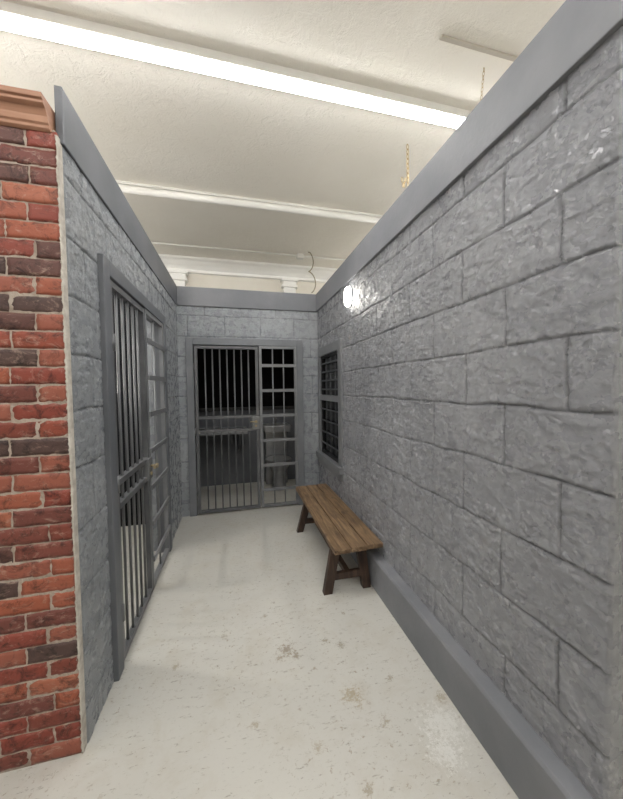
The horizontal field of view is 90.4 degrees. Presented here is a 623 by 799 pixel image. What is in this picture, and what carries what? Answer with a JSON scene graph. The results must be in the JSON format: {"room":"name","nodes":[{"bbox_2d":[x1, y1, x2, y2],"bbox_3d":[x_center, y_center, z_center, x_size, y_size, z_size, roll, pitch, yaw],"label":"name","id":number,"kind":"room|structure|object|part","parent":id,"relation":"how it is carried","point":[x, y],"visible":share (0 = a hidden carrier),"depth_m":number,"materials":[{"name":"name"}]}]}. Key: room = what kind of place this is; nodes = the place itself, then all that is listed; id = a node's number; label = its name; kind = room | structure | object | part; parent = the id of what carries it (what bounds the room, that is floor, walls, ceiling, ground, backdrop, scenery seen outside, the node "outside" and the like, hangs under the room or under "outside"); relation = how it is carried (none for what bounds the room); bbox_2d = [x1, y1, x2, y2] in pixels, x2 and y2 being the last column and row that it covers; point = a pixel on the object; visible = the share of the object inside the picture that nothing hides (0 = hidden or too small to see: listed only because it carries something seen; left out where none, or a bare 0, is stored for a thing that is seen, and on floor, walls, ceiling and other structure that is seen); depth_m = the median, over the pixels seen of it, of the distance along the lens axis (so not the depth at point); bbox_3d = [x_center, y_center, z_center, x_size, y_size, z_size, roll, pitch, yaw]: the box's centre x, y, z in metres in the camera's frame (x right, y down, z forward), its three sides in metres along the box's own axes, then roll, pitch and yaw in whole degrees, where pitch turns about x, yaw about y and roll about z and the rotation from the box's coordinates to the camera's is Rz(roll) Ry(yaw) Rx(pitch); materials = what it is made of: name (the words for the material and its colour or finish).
{"room":"prison interior","nodes":[
{"label":"prison interior","id":0,"kind":"room"},
{"bbox_2d":[0,84,86,773],"bbox_3d":[-1.770,0.189,1.058,1.656,2.588,0.158,-1,2,-14],"label":"brick wall","id":1,"kind":"structure","parent":0,"point":[43,707],"depth_m":1.21,"materials":[{"name":"red brick"}]},
{"bbox_3d":[-1.795,-1.053,1.008,1.636,0.103,0.158,-1,2,-14],"label":"crown moulding","id":2,"kind":"part","parent":1,"relation":"part of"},
{"bbox_2d":[55,126,182,742],"bbox_3d":[-1.329,0.148,2.480,0.137,2.550,2.536,-1,2,-14],"label":"wall","id":3,"kind":"structure","parent":0,"point":[91,229],"depth_m":1.43,"materials":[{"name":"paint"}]},
{"bbox_2d":[54,85,176,304],"bbox_3d":[-1.286,-1.151,2.439,0.028,0.219,2.548,-1,2,-14],"label":"trim","id":4,"kind":"structure","parent":3,"relation":"attached to","point":[74,137],"depth_m":1.56,"materials":[{"name":"grey paint"}]},
{"bbox_2d":[96,253,171,681],"bbox_3d":[-1.194,0.346,2.220,0.168,2.170,1.385,-1,2,-14],"label":"door","id":5,"kind":"structure","parent":3,"relation":"in","point":[111,280],"depth_m":1.92,"materials":[{"name":"grey paint"}]},
{"bbox_3d":[-1.126,0.502,2.202,0.052,0.084,0.086,-1,2,-14],"label":"handle","id":6,"kind":"part","parent":5,"relation":"part of","materials":[{"name":"gold metal"}]},
{"bbox_3d":[-1.264,0.365,2.540,0.046,2.070,0.573,-1,2,-14],"label":"grille panel","id":7,"kind":"part","parent":5,"relation":"part of","materials":[{"name":"grey paint"}]},
{"bbox_2d":[112,294,144,526],"bbox_3d":[-2.394,0.112,3.332,1.526,2.584,0.100,-1,2,-14],"label":"wall","id":8,"kind":"structure","parent":0,"point":[118,300],"depth_m":3.37,"materials":[{"name":"paint"}]},
{"bbox_2d":[196,409,294,486],"bbox_3d":[-1.290,0.040,4.867,4.600,2.584,0.100,-1,2,-14],"label":"wall","id":9,"kind":"structure","parent":0,"point":[290,420],"depth_m":4.86,"materials":[{"name":"paint"}]},
{"bbox_2d":[199,427,247,449],"bbox_3d":[-1.448,0.629,4.522,0.995,0.363,0.525,-1,2,-14],"label":"bunk","id":10,"kind":"object","parent":9,"relation":"attached to","point":[237,432],"visible":0.36,"depth_m":4.36,"materials":[{"name":"grey paint"}]},
{"bbox_2d":[195,347,293,411],"bbox_3d":[-1.009,-0.476,4.848,2.040,1.290,0.035,-1,2,-14],"label":"window","id":11,"kind":"structure","parent":9,"relation":"in","point":[267,400],"depth_m":4.84,"materials":[{"name":"black paint"}]},
{"bbox_3d":[-1.009,-0.476,4.848,2.040,1.290,0.035,-1,2,-14],"label":"panel frame","id":12,"kind":"part","parent":11,"relation":"part of","materials":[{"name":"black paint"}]},
{"bbox_2d":[176,305,318,516],"bbox_3d":[-0.740,0.031,3.856,1.698,2.664,0.136,-1,2,-14],"label":"wall","id":13,"kind":"structure","parent":0,"point":[192,321],"depth_m":3.77,"materials":[{"name":"paint"}]},
{"bbox_2d":[185,337,304,516],"bbox_3d":[-0.776,0.317,3.790,1.386,2.100,0.168,-1,2,-14],"label":"door","id":14,"kind":"structure","parent":13,"relation":"in","point":[191,344],"depth_m":3.76,"materials":[{"name":"grey paint"}]},
{"bbox_3d":[-0.406,0.339,3.874,0.469,2.000,0.046,-1,2,-14],"label":"grille panel","id":15,"kind":"part","parent":14,"relation":"part of","materials":[{"name":"grey paint"}]},
{"bbox_2d":[177,286,315,311],"bbox_3d":[-0.759,-1.209,3.800,1.644,0.217,0.152,-1,2,-14],"label":"trim","id":16,"kind":"structure","parent":13,"relation":"attached to","point":[186,296],"depth_m":3.71,"materials":[{"name":"grey paint"}]},
{"bbox_2d":[186,274,324,293],"bbox_3d":[-1.251,-0.427,5.087,10.000,3.500,0.100,-1,2,-14],"label":"wall","id":17,"kind":"structure","parent":0,"point":[194,280],"depth_m":5.02,"materials":[{"name":"beige paint"}]},
{"bbox_2d":[167,269,187,285],"bbox_3d":[-2.019,-0.306,4.785,0.280,3.300,0.130,-1,2,-14],"label":"trim","id":18,"kind":"structure","parent":17,"relation":"attached to","point":[178,276],"depth_m":4.69,"materials":[{"name":"white paint"}]},
{"bbox_2d":[158,254,337,282],"bbox_3d":[-1.239,-2.071,4.888,10.000,0.200,0.180,-1,2,-14],"label":"trim","id":19,"kind":"structure","parent":17,"relation":"attached to","point":[191,264],"depth_m":4.92,"materials":[{"name":"white paint"}]},
{"bbox_2d":[280,278,297,292],"bbox_3d":[-0.349,-0.343,5.192,0.280,3.300,0.130,-1,2,-14],"label":"trim","id":20,"kind":"structure","parent":17,"relation":"attached to","point":[288,285],"depth_m":5.09,"materials":[{"name":"white paint"}]},
{"bbox_2d":[0,479,518,798],"bbox_3d":[-0.135,1.527,0.690,10.000,0.100,9.300,-1,2,-14],"label":"floor","id":21,"kind":"structure","parent":0,"point":[240,678],"depth_m":1.52,"materials":[{"name":"paint"}]},
{"bbox_2d":[263,417,291,490],"bbox_3d":[-0.513,0.797,4.703,0.400,1.064,0.629,-1,2,-14],"label":"toilet","id":22,"kind":"object","parent":21,"relation":"on","point":[267,427],"visible":0.7,"depth_m":4.79,"materials":[{"name":"metal"}]},
{"bbox_3d":[-0.493,0.888,4.628,0.390,0.023,0.468,-1,2,-14],"label":"seat","id":23,"kind":"part","parent":22,"relation":"part of","materials":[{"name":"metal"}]},
{"bbox_3d":[-0.490,1.114,4.637,0.370,0.435,0.444,-1,2,-14],"label":"bowl","id":24,"kind":"part","parent":22,"relation":"part of","materials":[{"name":"metal"}]},
{"bbox_2d":[296,483,382,594],"bbox_3d":[0.142,1.206,2.909,0.431,0.365,1.473,-1,2,-14],"label":"bench","id":25,"kind":"object","parent":21,"relation":"on","point":[342,530],"visible":1,"depth_m":2.46,"materials":[{"name":"brown wood"}]},
{"bbox_3d":[-0.078,1.215,3.217,0.149,0.331,0.089,-1,2,-14],"label":"leg","id":26,"kind":"part","parent":25,"relation":"part of","materials":[{"name":"brown wood"}]},
{"bbox_3d":[0.150,1.247,2.285,0.149,0.331,0.089,-1,2,-14],"label":"leg","id":27,"kind":"part","parent":25,"relation":"part of","materials":[{"name":"brown wood"}]},
{"bbox_3d":[0.156,1.283,2.787,0.040,0.040,0.950,-1,2,-14],"label":"rail","id":28,"kind":"part","parent":25,"relation":"part of","materials":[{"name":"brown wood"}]},
{"bbox_3d":[0.386,1.242,2.342,0.099,0.331,0.089,-1,2,-14],"label":"leg","id":29,"kind":"part","parent":25,"relation":"part of","materials":[{"name":"brown wood"}]},
{"bbox_2d":[0,0,565,267],"bbox_3d":[-0.181,-2.070,0.553,10.000,0.100,9.300,-1,2,-14],"label":"ceiling","id":30,"kind":"structure","parent":0,"point":[150,123],"depth_m":2.15,"materials":[{"name":"white paint"}]},
{"bbox_2d":[0,0,470,127],"bbox_3d":[-0.158,-2.037,1.982,3.680,0.076,0.101,-1,2,-14],"label":"tube light","id":31,"kind":"object","parent":30,"relation":"attached to","point":[16,18],"visible":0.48,"depth_m":1.85,"materials":[{"name":"white plastic"}]},
{"bbox_2d":[151,241,345,260],"bbox_3d":[-1.026,-2.127,4.434,6.200,0.060,0.080,-1,2,-14],"label":"conduit pipe","id":32,"kind":"object","parent":30,"relation":"attached to","point":[299,256],"visible":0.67,"depth_m":4.47,"materials":[{"name":"white metal"}]},
{"bbox_2d":[116,180,382,223],"bbox_3d":[-0.299,-2.080,3.357,3.500,0.090,0.068,-1,2,-14],"label":"tube light","id":33,"kind":"object","parent":30,"relation":"attached to","point":[126,187],"visible":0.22,"depth_m":3.23,"materials":[{"name":"white plastic"}]},
{"bbox_2d":[308,252,315,292],"bbox_3d":[0.010,-1.878,4.573,0.116,0.606,0.016,-1,2,-14],"label":"electrical cable","id":34,"kind":"object","parent":30,"relation":"hanging from","point":[308,252],"visible":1,"depth_m":4.57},
{"bbox_2d":[406,144,408,186],"bbox_3d":[0.801,-1.781,2.565,0.028,0.658,0.024,0,2,13],"label":"hanging chain","id":35,"kind":"object","parent":30,"relation":"hanging from","point":[407,144],"visible":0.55,"depth_m":2.56,"materials":[{"name":"gold metal"}]},
{"bbox_2d":[439,34,517,61],"bbox_3d":[1.621,-2.092,1.984,1.820,0.010,0.022,-1,2,-14],"label":"ceiling track","id":36,"kind":"object","parent":30,"relation":"attached to","point":[445,38],"visible":0.56,"depth_m":1.82,"materials":[{"name":"beige metal"}]},
{"bbox_2d":[480,67,484,100],"bbox_3d":[1.070,-1.887,1.948,0.049,0.402,0.014,-1,2,-14],"label":"hanging chain","id":37,"kind":"object","parent":30,"relation":"hanging from","point":[483,67],"visible":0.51,"depth_m":1.94,"materials":[{"name":"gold metal"}]},
{"bbox_2d":[317,26,622,798],"bbox_3d":[0.516,0.066,2.512,0.136,2.664,3.346,-1,2,-14],"label":"wall","id":38,"kind":"structure","parent":0,"point":[482,351],"depth_m":1.17,"materials":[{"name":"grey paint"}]},
{"bbox_2d":[316,338,343,481],"bbox_3d":[0.214,0.097,3.514,0.110,1.435,0.925,-1,2,-14],"label":"window","id":39,"kind":"structure","parent":38,"relation":"in","point":[330,385],"depth_m":3.50,"materials":[{"name":"grey paint"}]},
{"bbox_3d":[0.211,-0.016,3.523,0.042,0.064,0.710,-1,2,-14],"label":"meeting rail","id":40,"kind":"part","parent":39,"relation":"part of","materials":[{"name":"grey metal"}]},
{"bbox_3d":[0.221,0.074,3.528,0.024,1.190,0.710,-1,2,-14],"label":"sash","id":41,"kind":"part","parent":39,"relation":"part of","materials":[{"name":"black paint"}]},
{"bbox_3d":[0.238,0.073,3.532,0.006,1.190,0.710,-1,2,-14],"label":"pane","id":42,"kind":"part","parent":39,"relation":"part of","materials":[{"name":"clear glass"}]},
{"bbox_2d":[344,286,352,306],"bbox_3d":[0.335,-0.931,2.800,0.074,0.180,0.085,-1,2,-14],"label":"wall lamp","id":43,"kind":"object","parent":38,"relation":"attached to","point":[348,293],"visible":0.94,"depth_m":2.77,"materials":[{"name":"white glass"}]},
{"bbox_2d":[316,0,622,311],"bbox_3d":[0.504,-1.175,2.460,0.172,0.219,3.356,-1,2,-14],"label":"trim","id":44,"kind":"structure","parent":38,"relation":"attached to","point":[577,28],"depth_m":1.19,"materials":[{"name":"grey paint"}]},
{"bbox_2d":[350,548,593,798],"bbox_3d":[0.459,1.281,2.470,0.079,0.242,3.222,-1,2,-14],"label":"baseboard","id":45,"kind":"structure","parent":38,"relation":"attached to","point":[526,762],"depth_m":1.30,"materials":[{"name":"grey paint"}]}
]}

